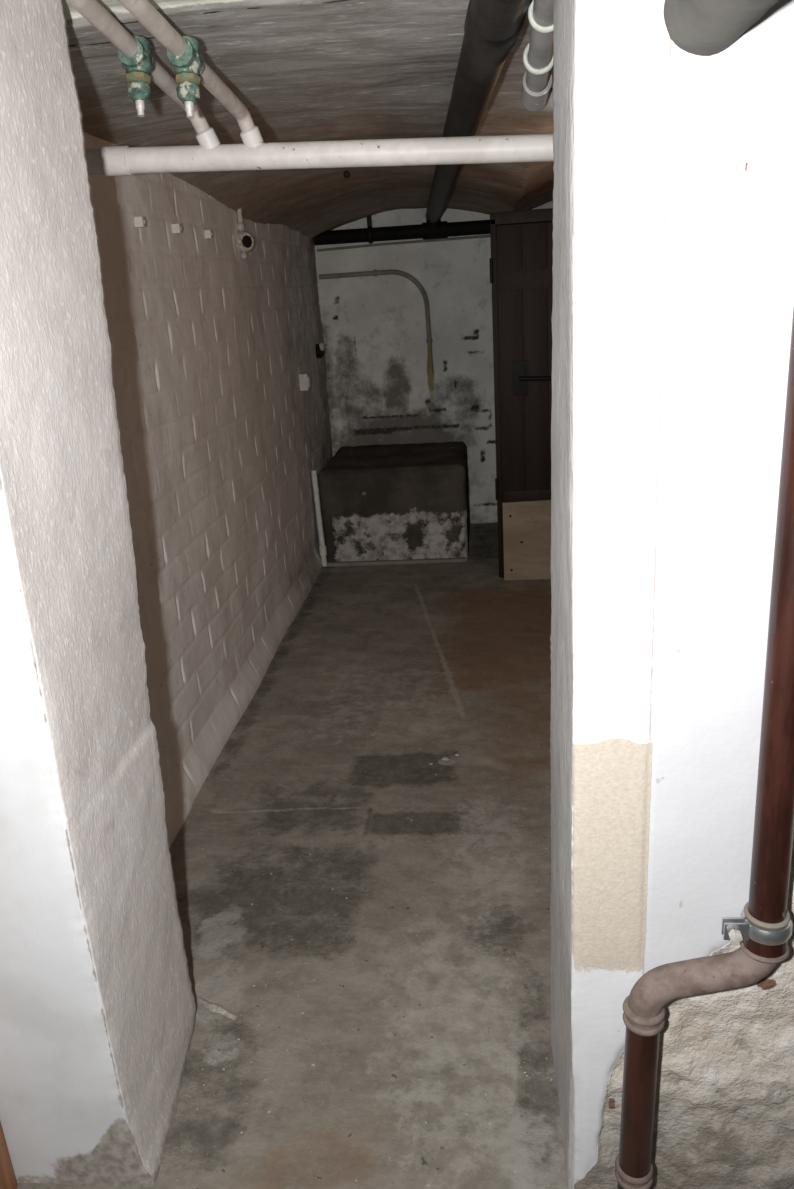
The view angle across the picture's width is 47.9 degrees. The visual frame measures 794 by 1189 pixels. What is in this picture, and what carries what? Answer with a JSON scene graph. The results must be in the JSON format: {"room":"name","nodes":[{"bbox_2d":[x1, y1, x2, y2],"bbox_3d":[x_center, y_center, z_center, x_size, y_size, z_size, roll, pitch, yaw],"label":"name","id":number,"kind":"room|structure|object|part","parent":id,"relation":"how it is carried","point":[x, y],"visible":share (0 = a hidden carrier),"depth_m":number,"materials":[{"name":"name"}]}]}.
{"room":"basement","nodes":[
{"label":"basement","id":0,"kind":"room"},
{"bbox_2d":[84,132,332,848],"bbox_3d":[-0.668,-0.670,3.840,0.060,2.180,4.850,-2,19,6],"label":"wall","id":1,"kind":"structure","parent":0,"point":[221,440],"depth_m":3.39,"materials":[{"name":"white brick"}]},
{"bbox_2d":[134,216,145,227],"bbox_3d":[-0.799,-1.148,2.755,0.051,0.030,0.026,-2,19,6],"label":"peg","id":2,"kind":"object","parent":1,"relation":"attached to","point":[140,221],"visible":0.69,"depth_m":2.74,"materials":[{"name":"plastic"}]},
{"bbox_2d":[172,224,182,233],"bbox_3d":[-0.768,-1.266,3.093,0.051,0.030,0.026,-2,19,6],"label":"peg","id":3,"kind":"object","parent":1,"relation":"attached to","point":[177,228],"visible":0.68,"depth_m":3.08,"materials":[{"name":"plastic"}]},
{"bbox_2d":[204,230,212,238],"bbox_3d":[-0.736,-1.391,3.451,0.051,0.030,0.026,-2,19,6],"label":"peg","id":4,"kind":"object","parent":1,"relation":"attached to","point":[208,233],"visible":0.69,"depth_m":3.44,"materials":[{"name":"plastic"}]},
{"bbox_2d":[236,222,253,258],"bbox_3d":[-0.676,-1.550,3.911,0.098,0.155,0.078,-20,25,-40],"label":"holder","id":5,"kind":"object","parent":1,"relation":"attached to","point":[244,240],"visible":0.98,"depth_m":3.90,"materials":[{"name":"white plastic"}]},
{"bbox_2d":[237,208,242,222],"bbox_3d":[-0.691,-1.659,3.826,0.022,0.141,0.137,-2,19,6],"label":"cable","id":6,"kind":"object","parent":5,"relation":"attached to","point":[239,211],"visible":0.32,"depth_m":3.88,"materials":[{"name":"white plastic"}]},
{"bbox_2d":[299,373,310,390],"bbox_3d":[-0.538,-1.240,5.209,0.062,0.095,0.087,-2,19,6],"label":"light switch","id":7,"kind":"object","parent":1,"relation":"attached to","point":[304,378],"visible":1,"depth_m":5.17,"materials":[{"name":"plastic"}]},
{"bbox_2d":[85,134,553,175],"bbox_3d":[0.121,-0.986,1.984,2.002,0.143,0.062,-2,19,6],"label":"pipe","id":8,"kind":"object","parent":1,"relation":"attached to","point":[105,160],"visible":0.55,"depth_m":1.99,"materials":[{"name":"paint"}]},
{"bbox_2d":[66,0,219,148],"bbox_3d":[-0.476,-0.929,1.547,0.065,0.178,1.001,-2,19,6],"label":"pipe","id":9,"kind":"object","parent":8,"relation":"attached to","point":[140,66],"visible":0.86,"depth_m":1.61,"materials":[{"name":"metal"}]},
{"bbox_3d":[-0.470,-0.891,1.639,0.016,0.028,0.019,-2,19,6],"label":"spout","id":10,"kind":"part","parent":9,"relation":"part of","materials":[{"name":"metal"}]},
{"bbox_2d":[118,0,263,147],"bbox_3d":[-0.388,-0.930,1.538,0.054,0.182,1.002,-1,19,8],"label":"pipe","id":11,"kind":"object","parent":8,"relation":"attached to","point":[189,66],"visible":1,"depth_m":1.60,"materials":[{"name":"metal"}]},
{"bbox_3d":[-0.375,-0.878,1.619,0.016,0.028,0.019,-2,19,6],"label":"spout","id":12,"kind":"part","parent":11,"relation":"part of","materials":[{"name":"metal"}]},
{"bbox_2d":[316,343,324,357],"bbox_3d":[-0.494,-1.569,5.739,0.055,0.096,0.089,4,20,22],"label":"outlet","id":13,"kind":"object","parent":1,"relation":"attached to","point":[320,347],"visible":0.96,"depth_m":5.71,"materials":[{"name":"black plastic"}]},
{"bbox_2d":[17,522,567,1188],"bbox_3d":[0.182,0.811,2.552,4.200,0.012,8.300,-2,19,6],"label":"floor","id":14,"kind":"structure","parent":0,"point":[382,674],"depth_m":2.47,"materials":[{"name":"concrete"}]},
{"bbox_2d":[0,1123,16,1188],"bbox_3d":[-0.860,0.193,1.375,0.122,2.050,0.065,-2,19,6],"label":"post","id":15,"kind":"object","parent":14,"relation":"on","point":[7,1177],"visible":1,"depth_m":1.69,"materials":[{"name":"brown wood"}]},
{"bbox_2d":[198,998,237,1020],"bbox_3d":[-0.430,0.987,2.124,0.122,0.016,0.025,7,22,29],"label":"strip","id":16,"kind":"object","parent":14,"relation":"on","point":[212,1007],"visible":1,"depth_m":2.12,"materials":[{"name":"white paper"}]},
{"bbox_2d":[311,470,326,566],"bbox_3d":[-0.472,-0.460,5.448,0.051,0.601,0.044,-2,19,6],"label":"pale standpipe","id":17,"kind":"object","parent":14,"relation":"on","point":[322,548],"visible":1,"depth_m":5.43,"materials":[{"name":"white paint"}]},
{"bbox_2d":[319,545,326,555],"bbox_3d":[-0.457,-0.272,5.512,0.044,0.060,0.044,-2,19,6],"label":"socket","id":18,"kind":"object","parent":17,"relation":"attached to","point":[322,548],"depth_m":5.49,"materials":[{"name":"white paint"}]},
{"bbox_2d":[176,816,552,1187],"bbox_3d":[-0.032,0.896,2.330,0.799,0.004,1.345,-2,19,6],"label":"crumbs","id":19,"kind":"object","parent":14,"relation":"on","point":[270,1050],"visible":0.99,"depth_m":1.94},
{"bbox_2d":[317,441,469,561],"bbox_3d":[0.015,-0.615,5.843,0.904,0.609,0.889,-2,19,6],"label":"plinth","id":20,"kind":"object","parent":14,"relation":"on","point":[392,501],"visible":0.97,"depth_m":5.44,"materials":[{"name":"concrete"}]},
{"bbox_2d":[326,557,466,566],"bbox_3d":[-0.010,-0.200,5.505,0.885,0.022,0.037,-2,19,6],"label":"trim","id":21,"kind":"structure","parent":20,"relation":"attached to","point":[463,559],"depth_m":5.49,"materials":[{"name":"concrete"}]},
{"bbox_2d":[489,208,552,577],"bbox_3d":[0.955,-1.025,4.771,0.879,1.930,0.087,-2,19,6],"label":"door","id":22,"kind":"structure","parent":14,"relation":"on","point":[521,268],"depth_m":4.71,"materials":[{"name":"brown paint"}]},
{"bbox_3d":[0.654,-1.151,4.747,0.075,0.180,0.013,-2,19,6],"label":"latch plate","id":23,"kind":"part","parent":22,"relation":"part of","materials":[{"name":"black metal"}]},
{"bbox_2d":[502,500,550,580],"bbox_3d":[0.905,-0.310,4.972,0.622,0.458,0.046,-2,19,6],"label":"board","id":24,"kind":"object","parent":14,"relation":"on","point":[526,524],"visible":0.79,"depth_m":4.98,"materials":[{"name":"beige wood"}]},
{"bbox_2d":[62,0,553,238],"bbox_3d":[0.311,-1.691,3.575,2.200,0.188,4.710,-2,19,6],"label":"ceiling","id":25,"kind":"structure","parent":0,"point":[302,70],"depth_m":2.25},
{"bbox_2d":[343,170,349,177],"bbox_3d":[-0.210,-1.756,3.712,0.028,0.048,0.012,-2,19,6],"label":"hook","id":26,"kind":"object","parent":25,"relation":"attached to","point":[346,171],"depth_m":3.71,"materials":[{"name":"black metal"}]},
{"bbox_2d":[313,209,552,245],"bbox_3d":[0.444,-2.355,5.585,1.960,0.223,0.126,-2,19,6],"label":"pipe","id":27,"kind":"object","parent":25,"relation":"hanging from","point":[441,229],"visible":0.56,"depth_m":5.62,"materials":[{"name":"metal"}]},
{"bbox_2d":[425,0,530,222],"bbox_3d":[0.194,-1.577,3.240,0.101,0.125,4.819,-3,19,2],"label":"drain pipe","id":28,"kind":"object","parent":25,"relation":"hanging from","point":[492,28],"visible":0.9,"depth_m":1.79,"materials":[{"name":"metal"}]},
{"bbox_2d":[464,0,525,58],"bbox_3d":[0.173,-1.023,1.590,0.101,0.101,0.113,-3,19,2],"label":"socket","id":29,"kind":"object","parent":28,"relation":"attached to","point":[482,46],"depth_m":1.58,"materials":[{"name":"black metal"}]},
{"bbox_2d":[521,0,553,112],"bbox_3d":[0.333,-0.992,1.627,0.206,0.125,0.536,-2,19,6],"label":"pipe","id":30,"kind":"object","parent":25,"relation":"attached to","point":[537,92],"visible":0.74,"depth_m":1.63,"materials":[{"name":"paint"}]},
{"bbox_2d":[521,71,551,110],"bbox_3d":[0.281,-1.022,1.805,0.058,0.070,0.100,-2,19,6],"label":"socket","id":31,"kind":"object","parent":30,"relation":"attached to","point":[531,99],"depth_m":1.79,"materials":[{"name":"grey paint"}]},
{"bbox_2d":[0,0,793,1188],"bbox_3d":[-0.136,0.044,1.520,4.616,2.250,0.416,-2,19,6],"label":"wall","id":32,"kind":"structure","parent":0,"point":[673,233],"depth_m":1.37,"materials":[{"name":"paint"}]},
{"bbox_2d":[615,307,793,1188],"bbox_3d":[0.431,-0.089,1.165,0.250,2.698,0.096,-2,19,6],"label":"drain pipe","id":33,"kind":"object","parent":32,"relation":"attached to","point":[763,928],"visible":1,"depth_m":1.31,"materials":[{"name":"brown metal"}]},
{"bbox_2d":[743,938,787,963],"bbox_3d":[0.557,0.519,1.353,0.063,0.048,0.063,-2,19,6],"label":"socket","id":34,"kind":"object","parent":33,"relation":"attached to","point":[755,950],"depth_m":1.33,"materials":[{"name":"red paint"}]},
{"bbox_2d":[663,0,778,55],"bbox_3d":[0.311,-0.508,0.560,0.101,0.101,0.990,-2,19,6],"label":"pipe","id":35,"kind":"object","parent":32,"relation":"attached to","point":[697,27],"visible":1,"depth_m":0.94,"materials":[{"name":"grey metal"}]},
{"bbox_2d":[315,201,552,522],"bbox_3d":[0.545,-1.555,5.948,2.220,2.380,0.023,-2,19,6],"label":"wall","id":36,"kind":"structure","parent":0,"point":[381,390],"depth_m":5.95,"materials":[{"name":"white paint"}]},
{"bbox_2d":[319,269,432,372],"bbox_3d":[-0.131,-1.787,5.897,0.720,0.673,0.042,-2,19,6],"label":"conduit","id":37,"kind":"object","parent":36,"relation":"attached to","point":[376,272],"visible":1,"depth_m":5.80,"materials":[{"name":"grey plastic"}]},
{"bbox_2d":[317,235,489,251],"bbox_3d":[0.094,-2.253,5.720,1.230,0.032,0.016,-2,19,6],"label":"cable","id":38,"kind":"object","parent":36,"relation":"attached to","point":[479,236],"visible":0.91,"depth_m":5.72,"materials":[{"name":"grey plastic"}]}
]}

